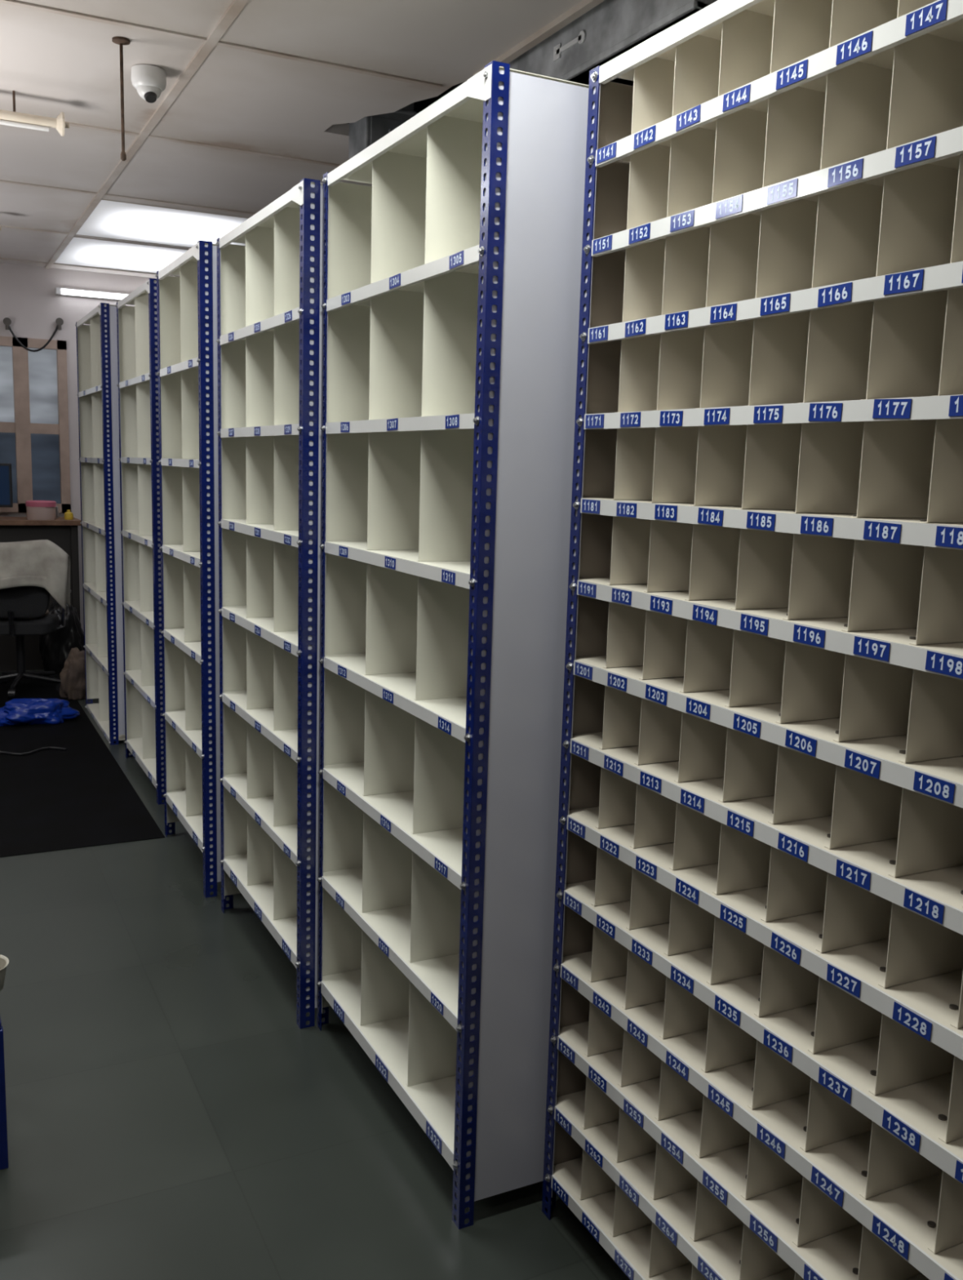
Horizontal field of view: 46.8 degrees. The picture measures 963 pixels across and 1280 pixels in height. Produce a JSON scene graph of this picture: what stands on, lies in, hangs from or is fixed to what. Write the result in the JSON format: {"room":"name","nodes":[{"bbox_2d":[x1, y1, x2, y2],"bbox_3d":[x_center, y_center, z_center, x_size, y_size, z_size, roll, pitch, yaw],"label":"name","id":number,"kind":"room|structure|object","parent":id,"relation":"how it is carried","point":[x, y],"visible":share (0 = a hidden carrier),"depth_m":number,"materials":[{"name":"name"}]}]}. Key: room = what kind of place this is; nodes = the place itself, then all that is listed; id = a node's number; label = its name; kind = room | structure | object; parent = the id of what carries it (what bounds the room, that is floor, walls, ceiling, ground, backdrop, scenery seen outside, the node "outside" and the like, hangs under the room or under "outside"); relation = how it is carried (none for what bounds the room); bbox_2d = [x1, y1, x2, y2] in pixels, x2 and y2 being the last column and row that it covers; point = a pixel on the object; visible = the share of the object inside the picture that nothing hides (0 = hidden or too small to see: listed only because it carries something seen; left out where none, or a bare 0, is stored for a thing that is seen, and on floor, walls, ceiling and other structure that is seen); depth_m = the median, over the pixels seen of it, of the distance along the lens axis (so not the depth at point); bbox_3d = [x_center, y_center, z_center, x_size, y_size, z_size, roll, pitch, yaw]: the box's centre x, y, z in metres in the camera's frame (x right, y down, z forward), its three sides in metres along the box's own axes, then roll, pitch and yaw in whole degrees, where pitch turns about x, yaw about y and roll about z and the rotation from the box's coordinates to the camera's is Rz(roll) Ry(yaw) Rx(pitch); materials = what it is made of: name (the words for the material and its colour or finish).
{"room":"mail sorting room","nodes":[
{"label":"mail sorting room","id":0,"kind":"room"},
{"bbox_2d":[0,262,156,631],"bbox_3d":[-4.518,-1.335,8.454,5.600,3.100,0.150,-3,10,-27],"label":"wall","id":1,"kind":"structure","parent":0,"point":[28,298],"depth_m":8.78,"materials":[{"name":"paint"}]},
{"bbox_2d":[3,317,63,351],"bbox_3d":[-3.493,-2.385,8.675,0.440,0.273,0.060,-3,10,-27],"label":"cable","id":2,"kind":"object","parent":1,"relation":"hanging from","point":[6,321],"visible":1,"depth_m":8.69,"materials":[{"name":"black plastic"}]},
{"bbox_2d":[0,336,71,512],"bbox_3d":[-4.151,-1.665,8.527,1.850,1.350,0.110,-3,10,-27],"label":"window","id":3,"kind":"structure","parent":1,"relation":"in","point":[34,435],"depth_m":8.80,"materials":[{"name":"paint"}]},
{"bbox_2d":[55,287,128,300],"bbox_3d":[-2.774,-2.756,8.969,1.240,0.050,0.075,-3,10,-27],"label":"tube light","id":4,"kind":"object","parent":1,"relation":"attached to","point":[63,291],"visible":0.46,"depth_m":8.79,"materials":[{"name":"white plastic"}]},
{"bbox_2d":[0,0,582,278],"bbox_3d":[-1.825,-2.296,2.979,5.600,0.650,11.620,-3,10,-27],"label":"ceiling","id":5,"kind":"structure","parent":0,"point":[54,64],"depth_m":4.34,"materials":[{"name":"white tile"}]},
{"bbox_2d":[0,90,69,136],"bbox_3d":[-2.268,-2.110,4.273,1.290,0.144,0.092,-3,10,-27],"label":"tube light","id":6,"kind":"object","parent":5,"relation":"hanging from","point":[13,118],"visible":1,"depth_m":4.49,"materials":[{"name":"white plastic"}]},
{"bbox_2d":[0,257,180,276],"bbox_3d":[-4.335,-2.816,7.946,5.600,0.007,0.028,-3,10,-27],"label":"trim","id":7,"kind":"structure","parent":5,"relation":"attached to","point":[0,258],"depth_m":8.58,"materials":[{"name":"paint"}]},
{"bbox_2d":[0,225,191,248],"bbox_3d":[-3.748,-2.618,6.792,5.600,0.007,0.028,-3,10,-27],"label":"trim","id":8,"kind":"structure","parent":5,"relation":"attached to","point":[2,226],"depth_m":7.35,"materials":[{"name":"paint"}]},
{"bbox_2d":[111,36,129,160],"bbox_3d":[-1.260,-1.892,3.903,0.060,0.400,0.060,-3,10,-27],"label":"hanging rod","id":9,"kind":"object","parent":5,"relation":"hanging from","point":[121,41],"visible":1,"depth_m":3.89,"materials":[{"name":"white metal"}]},
{"bbox_2d":[54,235,189,272],"bbox_3d":[-2.489,-2.793,8.151,1.092,0.006,1.152,-3,10,-27],"label":"ceiling light panel","id":10,"kind":"object","parent":5,"relation":"attached to","point":[86,251],"visible":0.59,"depth_m":8.01,"materials":[{"name":"paint"}]},
{"bbox_2d":[0,179,256,214],"bbox_3d":[-3.161,-2.420,5.638,5.600,0.007,0.028,-3,10,-27],"label":"trim","id":11,"kind":"structure","parent":5,"relation":"attached to","point":[1,180],"depth_m":6.22,"materials":[{"name":"paint"}]},
{"bbox_2d":[44,0,248,268],"bbox_3d":[-0.789,-2.022,3.564,0.036,0.010,11.600,-3,10,-27],"label":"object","id":12,"kind":"structure","parent":5,"relation":"attached to","point":[236,6],"depth_m":4.56,"materials":[{"name":"paint"}]},
{"bbox_2d":[130,64,166,102],"bbox_3d":[-1.248,-2.076,4.173,0.128,0.120,0.128,-3,10,-27],"label":"security camera","id":13,"kind":"object","parent":5,"relation":"attached to","point":[149,81],"visible":1,"depth_m":4.13,"materials":[{"name":"white plastic"}]},
{"bbox_2d":[75,199,248,247],"bbox_3d":[-1.925,-2.603,7.041,1.092,0.006,1.152,-3,10,-27],"label":"ceiling light panel","id":14,"kind":"object","parent":5,"relation":"attached to","point":[110,219],"visible":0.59,"depth_m":6.90,"materials":[{"name":"paint"}]},
{"bbox_2d":[69,122,341,167],"bbox_3d":[-2.574,-2.221,4.484,5.600,0.007,0.028,-3,10,-27],"label":"trim","id":15,"kind":"structure","parent":5,"relation":"attached to","point":[73,124],"depth_m":5.13,"materials":[{"name":"paint"}]},
{"bbox_2d":[0,0,442,88],"bbox_3d":[-2.322,-2.007,3.162,4.850,0.007,0.028,-3,10,-27],"label":"trim","id":16,"kind":"structure","parent":5,"relation":"attached to","point":[14,2],"depth_m":3.86,"materials":[{"name":"paint"}]},
{"bbox_2d":[348,102,417,159],"bbox_3d":[-0.428,-2.449,4.804,0.240,0.730,0.250,-3,10,-27],"label":"air duct","id":17,"kind":"object","parent":5,"relation":"hanging from","point":[366,131],"visible":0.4,"depth_m":4.75,"materials":[{"name":"grey metal"}]},
{"bbox_2d":[473,0,604,75],"bbox_3d":[1.316,-1.630,1.496,0.030,0.020,5.950,-3,10,-27],"label":"trim","id":18,"kind":"structure","parent":5,"relation":"attached to","point":[584,6],"depth_m":3.64,"materials":[{"name":"paint"}]},
{"bbox_2d":[429,0,718,106],"bbox_3d":[0.329,-2.278,3.947,0.308,0.756,1.850,-3,10,-27],"label":"air duct","id":19,"kind":"object","parent":5,"relation":"hanging from","point":[612,28],"visible":0.39,"depth_m":3.55,"materials":[{"name":"grey metal"}]},
{"bbox_2d":[0,669,630,1279],"bbox_3d":[-1.933,1.134,3.525,5.800,0.100,11.800,-3,10,-27],"label":"floor","id":20,"kind":"structure","parent":0,"point":[171,1115],"depth_m":2.85,"materials":[{"name":"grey concrete"}]},
{"bbox_2d":[0,1015,8,1169],"bbox_3d":[-1.343,1.047,2.675,0.346,0.370,0.346,-3,10,-27],"label":"stool","id":21,"kind":"object","parent":20,"relation":"on","point":[4,1164],"visible":1,"depth_m":2.60,"materials":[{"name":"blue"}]},
{"bbox_2d":[0,954,8,991],"bbox_3d":[-1.215,0.823,2.701,0.128,0.072,0.128,-3,10,-27],"label":"plastic bowl","id":22,"kind":"object","parent":21,"relation":"on","point":[4,961],"visible":1,"depth_m":2.71,"materials":[{"name":"beige plastic"}]},
{"bbox_2d":[0,516,80,671],"bbox_3d":[-4.378,-0.326,8.295,2.620,1.165,0.480,-3,10,-27],"label":"desk","id":23,"kind":"object","parent":20,"relation":"on","point":[64,533],"depth_m":8.58,"materials":[{"name":"brown wood"}]},
{"bbox_2d":[0,462,13,507],"bbox_3d":[-3.774,-1.116,8.331,0.480,0.420,0.160,-3,10,-27],"label":"computer monitor","id":24,"kind":"object","parent":23,"relation":"on","point":[6,476],"visible":1,"depth_m":8.39,"materials":[{"name":"black plastic"}]},
{"bbox_2d":[25,500,56,519],"bbox_3d":[-3.380,-0.998,8.540,0.220,0.145,0.220,-3,10,-27],"label":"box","id":25,"kind":"object","parent":23,"relation":"on","point":[36,509],"visible":1,"depth_m":8.46,"materials":[{"name":"beige"}]},
{"bbox_2d":[55,506,57,518],"bbox_3d":[-3.377,-1.006,8.756,0.084,0.095,0.084,-3,10,-27],"label":"steel cup","id":26,"kind":"object","parent":23,"relation":"on","point":[56,507],"visible":0.28,"depth_m":8.74,"materials":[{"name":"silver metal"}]},
{"bbox_2d":[64,509,73,519],"bbox_3d":[-3.207,-0.974,8.643,0.070,0.075,0.070,-3,10,-27],"label":"bottle","id":27,"kind":"object","parent":23,"relation":"on","point":[68,515],"visible":1,"depth_m":8.62,"materials":[{"name":"yellow plastic"}]},
{"bbox_2d":[0,677,164,857],"bbox_3d":[-3.905,0.638,5.983,3.515,0.004,4.150,-3,10,-27],"label":"floor mat","id":28,"kind":"object","parent":20,"relation":"on","point":[79,796],"visible":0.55,"depth_m":5.57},
{"bbox_2d":[0,746,66,755],"bbox_3d":[-2.564,0.628,6.238,0.450,0.014,0.111,-3,10,-27],"label":"loose cable","id":29,"kind":"object","parent":28,"relation":"on","point":[44,748],"visible":1,"depth_m":6.24,"materials":[{"name":"black plastic"}]},
{"bbox_2d":[0,586,71,698],"bbox_3d":[-3.248,-0.162,7.805,0.660,1.051,0.616,0,9,-12],"label":"office chair","id":30,"kind":"object","parent":28,"relation":"on","point":[20,602],"visible":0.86,"depth_m":7.61,"materials":[{"name":"black fabric"}]},
{"bbox_2d":[0,609,48,619],"bbox_3d":[-3.244,-0.228,7.786,0.374,0.140,0.300,0,9,-9],"label":"bundle","id":31,"kind":"object","parent":30,"relation":"on","point":[46,613],"visible":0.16,"depth_m":7.69,"materials":[{"name":"black"}]},
{"bbox_2d":[0,539,70,610],"bbox_3d":[-3.185,-0.435,7.498,0.772,0.489,0.257,0,9,-12],"label":"towel","id":32,"kind":"object","parent":30,"relation":"on","point":[42,563],"visible":1,"depth_m":7.45,"materials":[{"name":"white fabric"}]},
{"bbox_2d":[0,697,79,726],"bbox_3d":[-2.797,0.438,6.985,0.512,0.145,0.290,-3,10,-27],"label":"plastic bag","id":33,"kind":"object","parent":28,"relation":"on","point":[24,711],"visible":1,"depth_m":6.90,"materials":[{"name":"blue plastic"}]},
{"bbox_2d":[39,599,84,676],"bbox_3d":[-3.175,-0.032,8.421,0.307,0.606,0.291,-6,12,-41],"label":"bag","id":34,"kind":"object","parent":28,"relation":"on","point":[55,647],"visible":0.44,"depth_m":8.33,"materials":[{"name":"black plastic"}]},
{"bbox_2d":[59,647,85,700],"bbox_3d":[-2.790,0.220,7.727,0.253,0.348,0.279,8,11,34],"label":"cloth bundle","id":35,"kind":"object","parent":28,"relation":"on","point":[73,686],"visible":0.65,"depth_m":7.62,"materials":[{"name":"brown fabric"}]},
{"bbox_2d":[75,302,124,744],"bbox_3d":[-2.217,-0.701,6.850,0.355,2.510,1.077,-3,10,-27],"label":"shelving rack","id":36,"kind":"object","parent":20,"relation":"on","point":[97,394],"visible":0.5,"depth_m":6.68,"materials":[{"name":"white metal"}]},
{"bbox_2d":[115,278,164,804],"bbox_3d":[-1.597,-0.496,5.711,0.355,2.465,0.952,-3,10,-27],"label":"shelving rack","id":37,"kind":"object","parent":20,"relation":"on","point":[136,325],"visible":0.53,"depth_m":5.72,"materials":[{"name":"white metal"}]},
{"bbox_2d":[155,240,221,897],"bbox_3d":[-1.052,-0.273,4.517,0.355,2.425,0.792,-3,10,-27],"label":"shelving rack","id":38,"kind":"object","parent":20,"relation":"on","point":[187,304],"visible":0.57,"depth_m":4.42,"materials":[{"name":"white metal"}]},
{"bbox_2d":[215,177,323,1028],"bbox_3d":[-0.571,-0.112,3.631,0.355,2.410,0.972,-3,10,-27],"label":"shelving rack","id":39,"kind":"object","parent":20,"relation":"on","point":[269,287],"visible":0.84,"depth_m":3.53,"materials":[{"name":"white metal"}]},
{"bbox_2d":[316,60,589,1229],"bbox_3d":[-0.085,0.026,2.790,0.355,2.425,0.991,-3,10,-27],"label":"shelving rack","id":40,"kind":"object","parent":20,"relation":"on","point":[451,281],"visible":0.8,"depth_m":2.50,"materials":[{"name":"white metal"}]},
{"bbox_2d":[542,0,962,1279],"bbox_3d":[0.630,0.191,1.844,0.375,2.435,1.324,-3,10,-27],"label":"rack","id":41,"kind":"object","parent":20,"relation":"on","point":[755,1064],"visible":1,"depth_m":1.85,"materials":[{"name":"beige metal"}]},
{"bbox_2d":[551,1156,692,1279],"bbox_3d":[0.598,1.296,2.018,0.360,0.033,1.309,-3,10,-27],"label":"shelf","id":42,"kind":"object","parent":41,"relation":"attached to","point":[628,1245],"depth_m":2.32,"materials":[{"name":"white metal"}]},
{"bbox_2d":[554,1089,795,1279],"bbox_3d":[0.603,1.131,1.992,0.360,0.033,1.309,-3,10,-27],"label":"shelf","id":43,"kind":"object","parent":41,"relation":"attached to","point":[715,1251],"depth_m":2.16,"materials":[{"name":"white metal"}]},
{"bbox_2d":[599,0,774,84],"bbox_3d":[0.666,-0.995,1.659,0.360,0.030,1.309,-3,10,-27],"label":"shelf","id":44,"kind":"object","parent":41,"relation":"attached to","point":[698,37],"depth_m":1.94,"materials":[{"name":"white metal"}]},
{"bbox_2d":[557,1021,929,1279],"bbox_3d":[0.608,0.967,1.966,0.360,0.033,1.309,-3,10,-27],"label":"shelf","id":45,"kind":"object","parent":41,"relation":"attached to","point":[771,1211],"depth_m":1.98,"materials":[{"name":"white metal"}]},
{"bbox_2d":[560,951,962,1279],"bbox_3d":[0.613,0.802,1.940,0.360,0.033,1.309,-3,10,-27],"label":"shelf","id":46,"kind":"object","parent":41,"relation":"attached to","point":[902,1211],"depth_m":1.82,"materials":[{"name":"white metal"}]},
{"bbox_2d":[563,879,962,1184],"bbox_3d":[0.618,0.637,1.914,0.360,0.033,1.309,-3,10,-27],"label":"shelf","id":47,"kind":"object","parent":41,"relation":"attached to","point":[913,1108],"depth_m":1.80,"materials":[{"name":"white metal"}]},
{"bbox_2d":[566,806,962,1060],"bbox_3d":[0.623,0.472,1.889,0.360,0.033,1.309,-3,10,-27],"label":"shelf","id":48,"kind":"object","parent":41,"relation":"attached to","point":[926,1001],"depth_m":1.78,"materials":[{"name":"white metal"}]},
{"bbox_2d":[569,732,962,934],"bbox_3d":[0.627,0.307,1.863,0.360,0.033,1.309,-3,10,-27],"label":"shelf","id":49,"kind":"object","parent":41,"relation":"attached to","point":[932,890],"depth_m":1.78,"materials":[{"name":"white metal"}]},
{"bbox_2d":[573,655,962,808],"bbox_3d":[0.632,0.142,1.837,0.360,0.033,1.309,-3,10,-27],"label":"shelf","id":50,"kind":"object","parent":41,"relation":"attached to","point":[879,753],"depth_m":1.78,"materials":[{"name":"white metal"}]},
{"bbox_2d":[577,577,962,679],"bbox_3d":[0.637,-0.022,1.811,0.360,0.033,1.309,-3,10,-27],"label":"shelf","id":51,"kind":"object","parent":41,"relation":"attached to","point":[893,641],"depth_m":1.76,"materials":[{"name":"white metal"}]},
{"bbox_2d":[580,497,962,550],"bbox_3d":[0.642,-0.187,1.785,0.360,0.033,1.309,-3,10,-27],"label":"shelf","id":52,"kind":"object","parent":41,"relation":"attached to","point":[868,526],"depth_m":1.75,"materials":[{"name":"white metal"}]},
{"bbox_2d":[584,394,962,429],"bbox_3d":[0.647,-0.352,1.760,0.360,0.033,1.309,-3,10,-27],"label":"shelf","id":53,"kind":"object","parent":41,"relation":"attached to","point":[813,411],"depth_m":1.73,"materials":[{"name":"white metal"}]},
{"bbox_2d":[587,261,962,344],"bbox_3d":[0.652,-0.517,1.734,0.360,0.033,1.309,-3,10,-27],"label":"shelf","id":54,"kind":"object","parent":41,"relation":"attached to","point":[925,292],"depth_m":1.72,"materials":[{"name":"beige metal"}]},
{"bbox_2d":[591,125,962,257],"bbox_3d":[0.657,-0.682,1.708,0.360,0.033,1.309,-3,10,-27],"label":"shelf","id":55,"kind":"object","parent":41,"relation":"attached to","point":[930,165],"depth_m":1.70,"materials":[{"name":"white metal"}]},
{"bbox_2d":[595,0,962,167],"bbox_3d":[0.662,-0.847,1.682,0.360,0.033,1.309,-3,10,-27],"label":"shelf","id":56,"kind":"object","parent":41,"relation":"attached to","point":[931,35],"depth_m":1.68,"materials":[{"name":"white metal"}]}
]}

